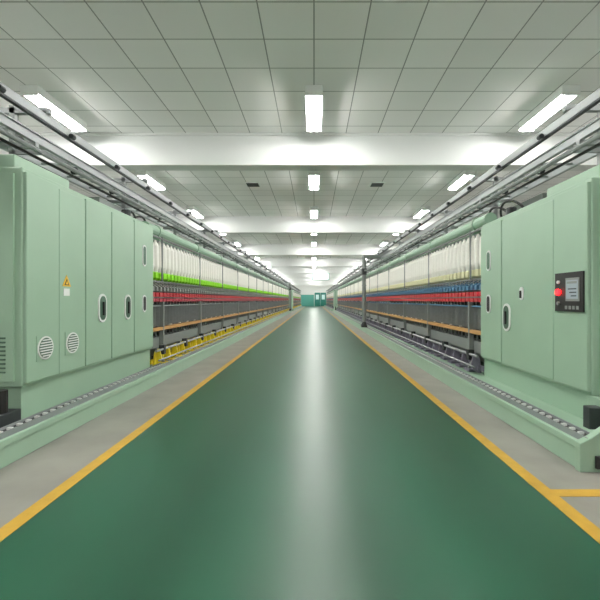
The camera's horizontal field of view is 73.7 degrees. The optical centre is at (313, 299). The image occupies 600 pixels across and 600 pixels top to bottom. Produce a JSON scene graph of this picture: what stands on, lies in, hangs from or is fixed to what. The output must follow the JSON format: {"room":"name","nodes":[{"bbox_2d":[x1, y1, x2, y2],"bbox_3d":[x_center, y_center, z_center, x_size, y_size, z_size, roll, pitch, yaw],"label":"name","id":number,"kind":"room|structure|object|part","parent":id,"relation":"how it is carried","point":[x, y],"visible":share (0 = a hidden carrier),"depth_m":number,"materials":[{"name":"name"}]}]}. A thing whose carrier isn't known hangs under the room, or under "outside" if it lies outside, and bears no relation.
{"room":"textile factory","nodes":[
{"label":"textile factory","id":0,"kind":"room"},
{"bbox_2d":[283,281,290,310],"bbox_3d":[-2.496,-0.410,36.000,0.929,2.760,0.600,0,0,0],"label":"vacuum cleaner","id":1,"kind":"object","parent":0,"point":[289,288],"depth_m":35.94,"materials":[{"name":"silver metal"}]},
{"bbox_2d":[0,306,599,599],"bbox_3d":[0.000,1.248,35.500,16.000,0.103,81.000,0,0,0],"label":"floor","id":2,"kind":"structure","parent":0,"point":[308,467],"depth_m":2.47,"materials":[{"name":"paint"}]},
{"bbox_2d":[0,154,291,468],"bbox_3d":[-2.904,-0.050,20.550,1.392,2.500,37.900,0,0,0],"label":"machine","id":3,"kind":"object","parent":2,"relation":"on","point":[93,294],"visible":1,"depth_m":4.22,"materials":[{"name":"green paint"}]},
{"bbox_3d":[-2.985,0.055,3.155,1.110,2.190,0.330,0,0,0],"label":"cabinet panel","id":4,"kind":"part","parent":3,"relation":"part of","materials":[{"name":"green paint"}]},
{"bbox_3d":[-2.312,0.988,20.550,0.101,0.045,37.900,0,0,0],"label":"transport chain","id":5,"kind":"part","parent":3,"relation":"part of","materials":[{"name":"grey metal"}]},
{"bbox_2d":[0,82,288,286],"bbox_3d":[-2.766,-1.375,17.500,0.828,0.750,44.000,0,0,0],"label":"track","id":6,"kind":"object","parent":3,"relation":"on","point":[24,142],"visible":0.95,"depth_m":4.65,"materials":[{"name":"grey metal"}]},
{"bbox_3d":[-2.645,0.662,22.115,0.510,0.475,32.370,0,0,0],"label":"ring rail","id":7,"kind":"part","parent":3,"relation":"part of","materials":[{"name":"brown"}]},
{"bbox_2d":[291,289,301,310],"bbox_3d":[-2.904,-0.050,58.600,1.392,2.500,30.800,0,0,0],"label":"frame","id":8,"kind":"object","parent":2,"relation":"on","point":[295,296],"visible":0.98,"depth_m":51.70,"materials":[{"name":"green paint"}]},
{"bbox_2d":[288,284,300,292],"bbox_3d":[-2.763,-1.375,58.900,0.835,0.750,30.200,0,0,0],"label":"track","id":9,"kind":"object","parent":8,"relation":"attached to","point":[294,288],"visible":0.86,"depth_m":54.20,"materials":[{"name":"silver metal"}]},
{"bbox_2d":[315,293,325,305],"bbox_3d":[1.200,-0.110,75.835,2.200,2.580,0.050,0,0,0],"label":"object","id":10,"kind":"object","parent":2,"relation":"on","point":[320,298],"visible":0.8,"depth_m":75.82,"materials":[{"name":"teal metal"}]},
{"bbox_2d":[324,289,337,310],"bbox_3d":[2.654,0.000,58.600,1.592,2.400,30.800,0,0,0],"label":"frame","id":11,"kind":"object","parent":2,"relation":"on","point":[331,297],"visible":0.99,"depth_m":48.82,"materials":[{"name":"green paint"}]},
{"bbox_2d":[327,284,338,292],"bbox_3d":[2.612,-1.375,58.900,0.835,0.750,30.200,0,0,0],"label":"track","id":12,"kind":"object","parent":11,"relation":"attached to","point":[334,287],"visible":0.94,"depth_m":50.10,"materials":[{"name":"silver metal"}]},
{"bbox_3d":[2.835,0.105,43.365,1.110,2.090,0.330,0,0,0],"label":"cabinet panel","id":13,"kind":"part","parent":11,"relation":"part of","materials":[{"name":"green paint"}]},
{"bbox_2d":[333,164,599,471],"bbox_3d":[2.654,-0.018,21.128,1.608,2.435,36.746,0,0,0],"label":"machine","id":14,"kind":"object","parent":2,"relation":"on","point":[515,300],"visible":0.95,"depth_m":4.38,"materials":[{"name":"green paint"}]},
{"bbox_3d":[2.495,0.662,21.830,0.510,0.475,32.940,0,0,0],"label":"ring rail","id":15,"kind":"part","parent":14,"relation":"part of","materials":[{"name":"brown"}]},
{"bbox_3d":[1.962,0.988,21.150,0.101,0.045,36.700,0,0,0],"label":"transport chain","id":16,"kind":"part","parent":14,"relation":"part of","materials":[{"name":"grey metal"}]},
{"bbox_2d":[337,88,599,286],"bbox_3d":[2.616,-1.375,17.500,0.828,0.750,44.000,0,0,0],"label":"track","id":17,"kind":"object","parent":14,"relation":"on","point":[589,148],"visible":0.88,"depth_m":4.76,"materials":[{"name":"grey metal"}]},
{"bbox_2d":[361,249,391,326],"bbox_3d":[2.246,-0.410,14.300,1.129,2.760,0.600,0,0,0],"label":"vacuum cleaner","id":18,"kind":"object","parent":17,"relation":"hanging from","point":[364,270],"depth_m":14.23,"materials":[{"name":"silver metal"}]},
{"bbox_3d":[2.835,0.105,3.105,1.110,2.090,0.330,0,0,0],"label":"cabinet panel","id":19,"kind":"part","parent":14,"relation":"part of","materials":[{"name":"green paint"}]},
{"bbox_2d":[0,0,599,257],"bbox_3d":[0.000,-3.180,35.500,16.000,0.100,81.000,0,0,0],"label":"ceiling","id":20,"kind":"structure","parent":0,"point":[120,66],"depth_m":5.58,"materials":[{"name":"tile"}]},
{"bbox_2d":[20,85,86,131],"bbox_3d":[-4.150,-3.053,6.450,0.260,0.155,1.256,0,0,0],"label":"fluorescent light fixture","id":21,"kind":"object","parent":20,"relation":"attached to","point":[36,94],"visible":0.93,"depth_m":6.27,"materials":[{"name":"white plastic"}]},
{"bbox_2d":[135,171,164,189],"bbox_3d":[-4.150,-3.053,10.200,0.260,0.155,1.256,0,0,0],"label":"fluorescent light fixture","id":22,"kind":"object","parent":20,"relation":"attached to","point":[153,181],"visible":0.91,"depth_m":10.08,"materials":[{"name":"white plastic"}]},
{"bbox_2d":[185,206,203,217],"bbox_3d":[-4.150,-3.053,13.950,0.260,0.155,1.256,0,0,0],"label":"fluorescent light fixture","id":23,"kind":"object","parent":20,"relation":"attached to","point":[196,212],"visible":0.94,"depth_m":13.73,"materials":[{"name":"white plastic"}]},
{"bbox_2d":[232,240,240,245],"bbox_3d":[-4.150,-3.053,21.450,0.260,0.155,1.256,0,0,0],"label":"fluorescent light fixture","id":24,"kind":"object","parent":20,"relation":"attached to","point":[237,243],"visible":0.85,"depth_m":21.30,"materials":[{"name":"white plastic"}]},
{"bbox_2d":[244,182,260,186],"bbox_3d":[-1.650,-3.115,10.800,0.400,0.030,0.400,0,0,0],"label":"ceiling air vent","id":25,"kind":"object","parent":20,"relation":"in","point":[248,184],"depth_m":10.73,"materials":[{"name":"black metal"}]},
{"bbox_2d":[0,133,596,170],"bbox_3d":[0.000,-2.830,7.670,16.000,0.600,0.380,0,0,0],"label":"ceiling beam","id":26,"kind":"structure","parent":20,"relation":"attached to","point":[132,151],"depth_m":7.50,"materials":[{"name":"white paint"}]},
{"bbox_2d":[172,244,441,255],"bbox_3d":[0.000,-2.830,22.670,16.000,0.600,0.380,0,0,0],"label":"ceiling beam","id":27,"kind":"structure","parent":20,"relation":"attached to","point":[252,249],"depth_m":22.50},
{"bbox_2d":[258,273,360,277],"bbox_3d":[0.000,-2.830,45.170,16.000,0.600,0.380,0,0,0],"label":"ceiling beam","id":28,"kind":"structure","parent":20,"relation":"attached to","point":[284,275],"depth_m":45.00,"materials":[{"name":"white paint"}]},
{"bbox_2d":[208,258,413,266],"bbox_3d":[0.000,-2.830,30.170,16.000,0.600,0.380,0,0,0],"label":"ceiling beam","id":29,"kind":"structure","parent":20,"relation":"attached to","point":[269,262],"depth_m":30.00,"materials":[{"name":"white paint"}]},
{"bbox_2d":[268,278,356,280],"bbox_3d":[0.000,-2.830,52.670,16.000,0.600,0.380,0,0,0],"label":"ceiling beam","id":30,"kind":"structure","parent":20,"relation":"attached to","point":[288,279],"depth_m":52.50,"materials":[{"name":"white paint"}]},
{"bbox_2d":[275,281,350,282],"bbox_3d":[0.000,-2.830,60.170,16.000,0.600,0.380,0,0,0],"label":"ceiling beam","id":31,"kind":"structure","parent":20,"relation":"attached to","point":[275,281],"depth_m":60.01,"materials":[{"name":"white paint"}]},
{"bbox_2d":[305,85,322,131],"bbox_3d":[0.000,-3.053,6.450,0.260,0.155,1.256,0,0,0],"label":"fluorescent light fixture","id":32,"kind":"object","parent":20,"relation":"attached to","point":[313,93],"visible":1,"depth_m":6.26,"materials":[{"name":"white plastic"}]},
{"bbox_2d":[309,171,318,189],"bbox_3d":[0.000,-3.053,10.200,0.260,0.155,1.256,0,0,0],"label":"fluorescent light fixture","id":33,"kind":"object","parent":20,"relation":"attached to","point":[313,175],"visible":0.93,"depth_m":10.12,"materials":[{"name":"white plastic"}]},
{"bbox_2d":[310,206,317,217],"bbox_3d":[0.000,-3.053,13.950,0.260,0.155,1.256,0,0,0],"label":"fluorescent light fixture","id":34,"kind":"object","parent":20,"relation":"attached to","point":[313,209],"visible":1,"depth_m":13.77,"materials":[{"name":"white plastic"}]},
{"bbox_2d":[131,216,499,233],"bbox_3d":[0.000,-2.830,15.170,16.000,0.600,0.380,0,0,0],"label":"ceiling beam","id":35,"kind":"structure","parent":20,"relation":"attached to","point":[224,224],"depth_m":15.00,"materials":[{"name":"white paint"}]},
{"bbox_2d":[241,267,389,272],"bbox_3d":[0.000,-2.830,37.670,16.000,0.600,0.380,0,0,0],"label":"ceiling beam","id":36,"kind":"structure","parent":20,"relation":"attached to","point":[275,269],"depth_m":37.50,"materials":[{"name":"white paint"}]},
{"bbox_2d":[279,283,353,284],"bbox_3d":[0.000,-2.830,67.670,16.000,0.600,0.380,0,0,0],"label":"ceiling beam","id":37,"kind":"structure","parent":20,"relation":"attached to","point":[279,283],"depth_m":67.50,"materials":[{"name":"white paint"}]},
{"bbox_2d":[312,273,328,279],"bbox_3d":[0.700,-2.585,41.170,1.720,1.090,0.140,0,0,0],"label":"hanging sign","id":38,"kind":"object","parent":20,"relation":"hanging from","point":[315,276],"visible":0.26,"depth_m":41.10,"materials":[{"name":"white"}]},
{"bbox_2d":[369,182,385,186],"bbox_3d":[1.700,-3.115,10.800,0.400,0.030,0.400,0,0,0],"label":"ceiling air vent","id":39,"kind":"object","parent":20,"relation":"in","point":[372,184],"depth_m":10.73,"materials":[{"name":"black metal"}]},
{"bbox_2d":[380,240,388,245],"bbox_3d":[3.750,-3.053,21.450,0.260,0.155,1.256,0,0,0],"label":"fluorescent light fixture","id":40,"kind":"object","parent":20,"relation":"attached to","point":[384,242],"visible":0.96,"depth_m":21.14,"materials":[{"name":"white plastic"}]},
{"bbox_2d":[413,206,429,217],"bbox_3d":[3.750,-3.053,13.950,0.260,0.155,1.256,0,0,0],"label":"fluorescent light fixture","id":41,"kind":"object","parent":20,"relation":"attached to","point":[423,210],"visible":1,"depth_m":13.76,"materials":[{"name":"white plastic"}]},
{"bbox_2d":[448,171,475,189],"bbox_3d":[3.750,-3.053,10.200,0.260,0.155,1.256,0,0,0],"label":"fluorescent light fixture","id":42,"kind":"object","parent":20,"relation":"attached to","point":[463,177],"visible":0.93,"depth_m":10.08,"materials":[{"name":"white plastic"}]},
{"bbox_2d":[519,85,580,131],"bbox_3d":[3.750,-3.053,6.450,0.260,0.155,1.256,0,0,0],"label":"fluorescent light fixture","id":43,"kind":"object","parent":20,"relation":"attached to","point":[564,94],"visible":1,"depth_m":6.27,"materials":[{"name":"white plastic"}]},
{"bbox_2d":[283,285,342,294],"bbox_3d":[0.000,-0.965,76.075,16.300,4.530,0.150,0,0,0],"label":"wall","id":44,"kind":"structure","parent":0,"point":[305,289],"depth_m":76.00,"materials":[{"name":"white paint"}]},
{"bbox_2d":[301,295,313,305],"bbox_3d":[0.000,0.100,75.975,16.000,2.200,0.050,0,0,0],"label":"trim","id":45,"kind":"structure","parent":44,"relation":"attached to","point":[306,300],"depth_m":75.95,"materials":[{"name":"teal paint"}]}
]}

